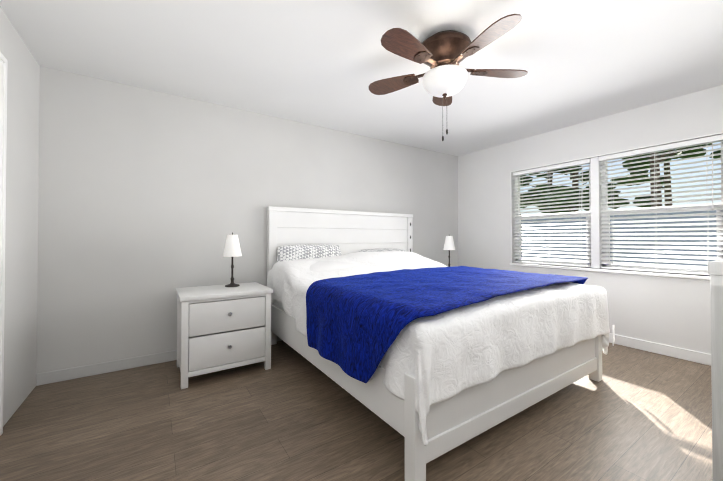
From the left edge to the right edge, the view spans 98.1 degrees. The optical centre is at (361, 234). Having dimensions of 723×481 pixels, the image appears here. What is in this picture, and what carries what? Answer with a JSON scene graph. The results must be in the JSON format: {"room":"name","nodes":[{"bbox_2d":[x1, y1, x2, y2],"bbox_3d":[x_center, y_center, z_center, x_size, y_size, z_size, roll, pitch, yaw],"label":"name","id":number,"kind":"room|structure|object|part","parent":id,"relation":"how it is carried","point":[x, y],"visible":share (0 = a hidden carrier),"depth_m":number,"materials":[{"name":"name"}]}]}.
{"room":"bedroom","nodes":[
{"label":"bedroom","id":0,"kind":"room"},
{"bbox_2d":[0,6,39,426],"bbox_3d":[-1.486,-0.095,0.774,0.150,2.440,3.780,0,-1,-33],"label":"wall","id":1,"kind":"structure","parent":0,"point":[21,230],"depth_m":2.08,"materials":[{"name":"grey paint"}]},
{"bbox_2d":[0,52,7,435],"bbox_3d":[-1.840,0.056,1.330,0.173,2.150,1.040,0,-1,-33],"label":"door frame","id":2,"kind":"structure","parent":1,"relation":"attached to","point":[3,100],"depth_m":1.78,"materials":[{"name":"white wood"}]},
{"bbox_2d":[36,66,457,373],"bbox_3d":[-0.497,-0.062,3.784,5.120,2.440,0.150,0,-1,-33],"label":"wall","id":3,"kind":"structure","parent":0,"point":[149,200],"depth_m":2.84,"materials":[{"name":"grey paint"}]},
{"bbox_2d":[36,336,281,385],"bbox_3d":[-0.452,1.112,3.703,4.820,0.090,0.013,0,-1,-33],"label":"baseboard","id":4,"kind":"structure","parent":3,"relation":"attached to","point":[86,370],"depth_m":2.59,"materials":[{"name":"white wood"}]},
{"bbox_2d":[0,340,712,480],"bbox_3d":[0.587,1.190,2.131,5.120,0.100,4.080,0,-1,-33],"label":"floor","id":5,"kind":"structure","parent":0,"point":[292,414],"depth_m":1.81,"materials":[{"name":"brown wood"}]},
{"bbox_2d":[176,282,272,388],"bbox_3d":[-1.191,0.806,2.712,0.694,0.680,0.546,0,-1,-33],"label":"nightstand","id":6,"kind":"object","parent":5,"relation":"on","point":[221,327],"visible":1,"depth_m":2.51,"materials":[{"name":"white wood"}]},
{"bbox_2d":[223,232,241,286],"bbox_3d":[-1.176,0.223,2.858,0.164,0.490,0.164,0,-1,-33],"label":"lamp","id":7,"kind":"object","parent":6,"relation":"on","point":[232,248],"visible":1,"depth_m":2.81,"materials":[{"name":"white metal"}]},
{"bbox_2d":[267,206,614,480],"bbox_3d":[0.464,0.423,2.877,2.200,1.450,2.369,0,-1,-33],"label":"bed","id":8,"kind":"object","parent":5,"relation":"on","point":[428,359],"visible":1,"depth_m":1.88,"materials":[{"name":"fabric"}]},
{"bbox_2d":[267,251,609,445],"bbox_3d":[0.496,0.569,2.825,2.069,0.778,2.253,0,-1,-33],"label":"comforter","id":9,"kind":"object","parent":8,"relation":"on","point":[473,342],"depth_m":1.82,"materials":[{"name":"white fabric"}]},
{"bbox_2d":[306,266,587,382],"bbox_3d":[0.722,0.549,2.485,2.203,0.452,1.404,0,-1,-33],"label":"blanket","id":10,"kind":"object","parent":8,"relation":"on","point":[457,324],"depth_m":1.73,"materials":[{"name":"blue fabric"}]},
{"bbox_2d":[707,259,722,480],"bbox_3d":[1.967,0.613,1.284,1.456,1.035,0.545,0,-1,-33],"label":"dresser","id":11,"kind":"object","parent":5,"relation":"on","point":[715,270],"visible":1,"depth_m":1.08,"materials":[{"name":"white wood"}]},
{"bbox_3d":[1.286,0.824,4.350,0.664,0.680,0.546,0,-1,-33],"label":"nightstand","id":12,"kind":"object","parent":5,"relation":"on","visible":0},
{"bbox_2d":[443,235,454,266],"bbox_3d":[1.232,0.239,4.403,0.164,0.490,0.164,0,-1,-33],"label":"lamp","id":13,"kind":"object","parent":12,"relation":"on","point":[449,244],"visible":0.77,"depth_m":4.36,"materials":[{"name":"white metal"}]},
{"bbox_2d":[0,0,722,155],"bbox_3d":[0.587,-1.350,2.159,5.120,0.100,4.080,0,-1,-33],"label":"ceiling","id":14,"kind":"structure","parent":0,"point":[324,63],"depth_m":2.29,"materials":[{"name":"white paint"}]},
{"bbox_2d":[369,14,527,140],"bbox_3d":[0.552,-0.980,2.086,1.094,0.640,1.099,0,-1,-33],"label":"ceiling fan","id":15,"kind":"object","parent":14,"relation":"hanging from","point":[442,55],"visible":1,"depth_m":2.00,"materials":[{"name":"brown metal"}]},
{"bbox_3d":[0.562,-1.010,2.120,0.296,0.122,0.296,0,-1,-33],"label":"lamp shade","id":16,"kind":"part","parent":15,"relation":"part of","materials":[{"name":"white glass"}]},
{"bbox_2d":[458,85,722,353],"bbox_3d":[2.660,-0.065,3.516,0.150,2.440,3.780,0,-1,-33],"label":"wall","id":17,"kind":"structure","parent":0,"point":[673,311],"depth_m":3.33,"materials":[{"name":"grey paint"}]},
{"bbox_2d":[510,132,722,279],"bbox_3d":[2.641,-0.236,3.523,0.175,1.282,1.970,0,-1,-33],"label":"window frame","id":18,"kind":"structure","parent":17,"relation":"attached to","point":[596,189],"depth_m":3.48,"materials":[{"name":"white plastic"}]},
{"bbox_2d":[513,134,722,275],"bbox_3d":[2.608,-0.247,3.502,0.104,1.232,1.918,0,-1,-33],"label":"window blinds","id":19,"kind":"object","parent":17,"relation":"attached to","point":[693,142],"visible":0.88,"depth_m":3.24,"materials":[{"name":"white plastic"}]},
{"bbox_2d":[602,333,710,365],"bbox_3d":[2.595,1.105,3.453,0.013,0.100,3.767,0,-1,-33],"label":"baseboard","id":20,"kind":"structure","parent":17,"relation":"attached to","point":[682,353],"depth_m":3.00,"materials":[{"name":"white wood"}]},
{"label":"outside","id":21,"kind":"structure","parent":0,"visible":0},
{"bbox_3d":[13.378,1.477,14.676,80.000,0.100,70.000,0,-1,-33],"label":"ground","id":22,"kind":"structure","parent":21,"visible":0},
{"bbox_2d":[520,171,618,214],"bbox_3d":[10.691,-3.265,18.229,4.809,9.582,7.362,0,-1,-33],"label":"tree","id":23,"kind":"object","parent":22,"relation":"on","point":[609,184],"visible":0.02,"depth_m":17.70,"materials":[{"name":"green plant"}]},
{"bbox_2d":[520,166,650,213],"bbox_3d":[10.117,-2.517,14.780,5.821,8.002,5.633,0,-1,-33],"label":"tree","id":24,"kind":"object","parent":22,"relation":"on","point":[609,192],"visible":0.19,"depth_m":13.80,"materials":[{"name":"green plant"}]},
{"bbox_2d":[521,210,716,269],"bbox_3d":[6.001,0.386,8.611,0.110,1.950,36.000,0,-1,-33],"label":"fence","id":25,"kind":"object","parent":22,"relation":"on","point":[710,216],"depth_m":7.53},
{"bbox_2d":[610,150,682,205],"bbox_3d":[15.943,-3.776,16.837,4.796,10.576,4.957,0,-1,-33],"label":"tree","id":26,"kind":"object","parent":22,"relation":"on","point":[644,180],"visible":0.02,"depth_m":16.66,"materials":[{"name":"green plant"}]},
{"bbox_2d":[622,143,711,206],"bbox_3d":[11.025,-2.808,11.863,5.127,8.523,5.728,0,-1,-33],"label":"tree","id":27,"kind":"object","parent":22,"relation":"on","point":[663,160],"visible":0.04,"depth_m":11.70,"materials":[{"name":"green plant"}]},
{"bbox_2d":[709,150,720,158],"bbox_3d":[15.812,-3.649,12.054,4.633,10.207,5.838,0,-1,-33],"label":"tree","id":28,"kind":"object","parent":22,"relation":"on","point":[716,152],"visible":0.06,"depth_m":13.75,"materials":[{"name":"green plant"}]}
]}

